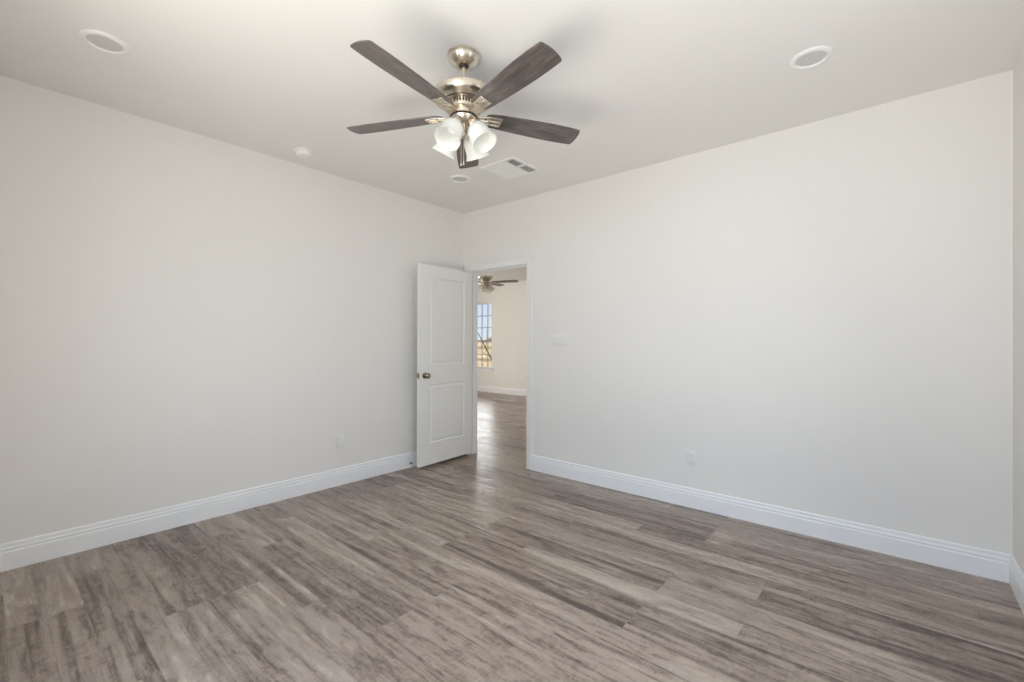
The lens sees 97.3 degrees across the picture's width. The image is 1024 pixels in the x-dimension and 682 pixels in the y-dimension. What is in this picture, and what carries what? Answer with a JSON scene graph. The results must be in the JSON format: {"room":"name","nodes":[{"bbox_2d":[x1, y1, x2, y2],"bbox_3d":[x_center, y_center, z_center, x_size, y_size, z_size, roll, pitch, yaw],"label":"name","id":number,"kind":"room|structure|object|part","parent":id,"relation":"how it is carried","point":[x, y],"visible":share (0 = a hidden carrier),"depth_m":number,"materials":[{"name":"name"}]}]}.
{"room":"empty bedroom","nodes":[
{"label":"empty bedroom","id":0,"kind":"room"},
{"bbox_2d":[0,75,463,543],"bbox_3d":[-1.922,-0.092,3.636,0.120,2.740,4.080,0,0,40],"label":"wall","id":1,"kind":"structure","parent":0,"point":[186,316],"depth_m":3.12,"materials":[{"name":"paint"}]},
{"bbox_2d":[0,451,416,571],"bbox_3d":[-1.842,1.203,3.628,0.016,0.150,3.942,0,0,40],"label":"baseboard","id":2,"kind":"structure","parent":1,"relation":"attached to","point":[32,550],"depth_m":3.08,"materials":[{"name":"white paint"}]},
{"bbox_2d":[336,434,343,447],"bbox_3d":[-1.527,0.890,4.004,0.008,0.115,0.070,0,0,40],"label":"wall outlet","id":3,"kind":"object","parent":1,"relation":"attached to","point":[340,438],"visible":1,"depth_m":4.00,"materials":[{"name":"white plastic"}]},
{"bbox_2d":[477,280,526,389],"bbox_3d":[0.973,-0.068,10.181,7.000,2.740,0.120,0,0,40],"label":"wall","id":4,"kind":"structure","parent":0,"point":[509,301],"depth_m":11.02,"materials":[{"name":"paint"}]},
{"bbox_2d":[477,302,492,371],"bbox_3d":[-0.808,-0.098,11.669,0.930,1.765,0.145,0,0,40],"label":"window","id":5,"kind":"structure","parent":4,"relation":"in","point":[483,369],"depth_m":11.57,"materials":[{"name":"white paint"}]},
{"bbox_3d":[-0.830,0.742,11.644,0.930,0.085,0.085,0,0,40],"label":"sill","id":6,"kind":"part","parent":5,"relation":"part of","materials":[{"name":"white paint"}]},
{"bbox_2d":[477,385,525,395],"bbox_3d":[0.924,1.227,10.127,7.000,0.150,0.016,0,0,40],"label":"baseboard","id":7,"kind":"structure","parent":4,"relation":"attached to","point":[511,391],"depth_m":11.12,"materials":[{"name":"white paint"}]},
{"bbox_2d":[0,391,1023,681],"bbox_3d":[-0.818,1.361,5.893,10.078,0.150,8.960,0,0,40],"label":"floor","id":8,"kind":"structure","parent":0,"point":[481,566],"depth_m":2.23,"materials":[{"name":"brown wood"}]},
{"bbox_2d":[0,0,1023,284],"bbox_3d":[-0.808,-1.528,5.900,10.078,0.150,8.960,0,0,40],"label":"ceiling","id":9,"kind":"structure","parent":0,"point":[643,83],"depth_m":2.40,"materials":[{"name":"paint"}]},
{"bbox_2d":[78,29,129,55],"bbox_3d":[-1.995,-1.460,2.208,0.189,0.013,0.189,0,0,40],"label":"recessed light","id":10,"kind":"object","parent":9,"relation":"in","point":[99,40],"visible":1,"depth_m":2.20,"materials":[{"name":"white plastic"}]},
{"bbox_2d":[294,147,313,157],"bbox_3d":[-1.598,-1.440,3.459,0.140,0.046,0.140,0,0,40],"label":"smoke detector","id":11,"kind":"object","parent":9,"relation":"attached to","point":[302,152],"visible":1,"depth_m":3.42,"materials":[{"name":"white plastic"}]},
{"bbox_2d":[449,175,470,182],"bbox_3d":[-0.467,-1.451,4.039,0.189,0.013,0.189,0,0,40],"label":"recessed light","id":12,"kind":"object","parent":9,"relation":"in","point":[455,178],"visible":1,"depth_m":4.02,"materials":[{"name":"white plastic"}]},
{"bbox_2d":[347,40,579,168],"bbox_3d":[-0.251,-1.174,2.267,1.250,0.572,1.241,0,0,40],"label":"ceiling fan","id":13,"kind":"object","parent":9,"relation":"hanging from","point":[465,133],"visible":1,"depth_m":2.21,"materials":[{"name":"wood"}]},
{"bbox_3d":[-0.617,-1.152,2.400,0.542,0.006,0.134,0,10,15],"label":"blade","id":14,"kind":"part","parent":13,"relation":"part of","materials":[{"name":"brown wood"}]},
{"bbox_3d":[-0.455,-1.160,1.981,0.134,0.006,0.542,13,6,32],"label":"blade","id":15,"kind":"part","parent":13,"relation":"part of","materials":[{"name":"brown wood"}]},
{"bbox_3d":[-0.345,-1.027,2.359,0.148,0.158,0.133,0,0,31],"label":"lamp shade","id":16,"kind":"part","parent":13,"relation":"part of","materials":[{"name":"white glass"}]},
{"bbox_3d":[-0.305,-1.027,2.204,0.133,0.158,0.148,0,0,31],"label":"lamp shade","id":17,"kind":"part","parent":13,"relation":"part of","materials":[{"name":"white glass"}]},
{"bbox_2d":[447,93,473,101],"bbox_3d":[-0.247,-1.197,2.302,0.209,0.027,0.209,0,0,40],"label":"vent","id":18,"kind":"object","parent":13,"relation":"attached to","point":[454,97],"depth_m":2.22,"materials":[{"name":"silver metal"}]},
{"bbox_3d":[-0.245,-1.014,2.282,0.004,0.202,0.004,0,0,40],"label":"pull chain","id":19,"kind":"part","parent":13,"relation":"part of","materials":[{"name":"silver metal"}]},
{"bbox_3d":[-0.268,-1.145,2.684,0.134,0.006,0.542,-11,-1,-3],"label":"blade","id":20,"kind":"part","parent":13,"relation":"part of","materials":[{"name":"brown wood"}]},
{"bbox_2d":[467,118,478,127],"bbox_3d":[-0.193,-1.091,2.270,0.062,0.048,0.063,0,0,31],"label":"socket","id":21,"kind":"object","parent":13,"relation":"attached to","point":[470,121],"depth_m":2.24,"materials":[{"name":"silver metal"}]},
{"bbox_3d":[-0.190,-1.027,2.399,0.133,0.158,0.148,0,0,31],"label":"lamp shade","id":22,"kind":"part","parent":13,"relation":"part of","materials":[{"name":"white glass"}]},
{"bbox_3d":[-0.151,-1.027,2.244,0.148,0.158,0.133,0,0,31],"label":"lamp shade","id":23,"kind":"part","parent":13,"relation":"part of","materials":[{"name":"white glass"}]},
{"bbox_3d":[-0.006,-1.158,2.005,0.134,0.006,0.541,15,-10,-38],"label":"blade","id":24,"kind":"part","parent":13,"relation":"part of","materials":[{"name":"wood"}]},
{"bbox_3d":[0.110,-1.148,2.440,0.542,0.006,0.134,1,-13,-21],"label":"blade","id":25,"kind":"part","parent":13,"relation":"part of","materials":[{"name":"brown wood"}]},
{"bbox_2d":[478,273,517,295],"bbox_3d":[-0.485,-1.160,8.762,1.241,0.572,1.250,0,0,20],"label":"ceiling fan","id":26,"kind":"object","parent":9,"relation":"hanging from","point":[486,287],"visible":0.93,"depth_m":8.69,"materials":[{"name":"brown wood"}]},
{"bbox_3d":[-0.538,-1.014,8.641,0.133,0.158,0.148,0,0,10],"label":"lamp shade","id":27,"kind":"part","parent":26,"relation":"part of","materials":[{"name":"white glass"}]},
{"bbox_3d":[-0.408,-1.013,8.733,0.148,0.158,0.133,0,0,10],"label":"lamp shade","id":28,"kind":"part","parent":26,"relation":"part of","materials":[{"name":"white glass"}]},
{"bbox_3d":[-0.327,-1.143,9.084,0.134,0.006,0.541,-14,-6,29],"label":"blade","id":29,"kind":"part","parent":26,"relation":"part of","materials":[{"name":"wood"}]},
{"bbox_3d":[-0.144,-1.144,8.673,0.542,0.006,0.134,-1,-11,12],"label":"blade","id":30,"kind":"part","parent":26,"relation":"part of","materials":[{"name":"brown wood"}]},
{"bbox_2d":[480,156,540,179],"bbox_3d":[-0.011,-1.450,3.802,0.363,0.010,0.364,0,0,40],"label":"ceiling vent","id":31,"kind":"object","parent":9,"relation":"in","point":[510,168],"visible":1,"depth_m":3.78,"materials":[{"name":"white plastic"}]},
{"bbox_2d":[789,46,833,69],"bbox_3d":[1.534,-1.448,2.309,0.189,0.013,0.189,0,0,40],"label":"recessed light","id":32,"kind":"object","parent":9,"relation":"in","point":[812,57],"visible":1,"depth_m":2.30,"materials":[{"name":"white plastic"}]},
{"bbox_2d":[464,70,1012,554],"bbox_3d":[-1.033,-0.085,5.638,9.838,2.740,0.120,0,0,40],"label":"wall","id":33,"kind":"structure","parent":0,"point":[820,312],"depth_m":3.00,"materials":[{"name":"paint"}]},
{"bbox_2d":[417,263,471,466],"bbox_3d":[-0.697,0.241,4.761,0.166,2.018,0.788,0,0,37],"label":"door","id":34,"kind":"structure","parent":33,"relation":"in","point":[444,295],"depth_m":4.71,"materials":[{"name":"white paint"}]},
{"bbox_3d":[-0.846,0.346,4.479,0.066,0.064,0.064,0,0,37],"label":"knob","id":35,"kind":"part","parent":34,"relation":"part of","materials":[{"name":"silver metal"}]},
{"bbox_2d":[477,275,477,342],"bbox_3d":[-0.081,0.218,4.916,0.975,2.138,0.018,0,0,40],"label":"trim","id":36,"kind":"structure","parent":33,"relation":"attached to","point":[477,275],"depth_m":5.19,"materials":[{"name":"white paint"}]},
{"bbox_2d":[469,264,526,454],"bbox_3d":[-0.126,0.249,4.863,0.849,2.075,0.124,0,0,40],"label":"trim","id":37,"kind":"structure","parent":33,"relation":"attached to","point":[474,273],"depth_m":5.13,"materials":[{"name":"white paint"}]},
{"bbox_2d":[464,256,532,469],"bbox_3d":[-0.171,0.217,4.811,0.975,2.138,0.018,0,0,40],"label":"trim","id":38,"kind":"structure","parent":33,"relation":"attached to","point":[528,260],"depth_m":4.51,"materials":[{"name":"white paint"}]},
{"bbox_2d":[553,334,566,345],"bbox_3d":[0.455,-0.013,4.284,0.163,0.115,0.010,0,0,40],"label":"switch plate","id":39,"kind":"object","parent":33,"relation":"attached to","point":[558,339],"visible":1,"depth_m":4.28,"materials":[{"name":"white plastic"}]},
{"bbox_2d":[686,450,695,465],"bbox_3d":[1.385,0.907,3.489,0.070,0.115,0.008,0,0,40],"label":"wall outlet","id":40,"kind":"object","parent":33,"relation":"attached to","point":[690,455],"visible":1,"depth_m":3.49,"materials":[{"name":"white plastic"}]},
{"bbox_2d":[531,455,1010,582],"bbox_3d":[1.431,1.214,3.443,3.238,0.150,0.016,0,0,40],"label":"baseboard","id":41,"kind":"structure","parent":33,"relation":"attached to","point":[989,564],"depth_m":2.99,"materials":[{"name":"white paint"}]},
{"bbox_2d":[1013,46,1023,574],"bbox_3d":[1.434,-0.087,0.856,0.120,2.740,4.200,0,0,40],"label":"wall","id":42,"kind":"structure","parent":0,"point":[1018,71],"depth_m":2.28,"materials":[{"name":"paint"}]},
{"bbox_2d":[1009,555,1023,613],"bbox_3d":[1.378,1.208,0.897,0.016,0.150,3.960,0,0,40],"label":"baseboard","id":43,"kind":"structure","parent":42,"relation":"attached to","point":[1016,577],"depth_m":2.25,"materials":[{"name":"white paint"}]},
{"label":"outside","id":44,"kind":"structure","parent":0,"visible":0},
{"bbox_3d":[12.877,2.050,36.345,70.000,0.200,55.070,0,0,40],"label":"ground","id":45,"kind":"structure","parent":44,"visible":0},
{"bbox_2d":[477,342,491,366],"bbox_3d":[-0.791,0.952,21.839,10.000,1.880,0.110,0,0,40],"label":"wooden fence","id":46,"kind":"object","parent":45,"relation":"on","point":[481,359],"visible":0.05,"depth_m":22.42,"materials":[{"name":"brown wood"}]},
{"bbox_2d":[478,333,490,358],"bbox_3d":[-0.641,0.716,15.666,1.285,2.315,0.189,0,0,31],"label":"bare tree","id":47,"kind":"object","parent":45,"relation":"on","point":[478,333],"visible":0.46,"depth_m":15.78,"materials":[{"name":"plant"}]}
]}

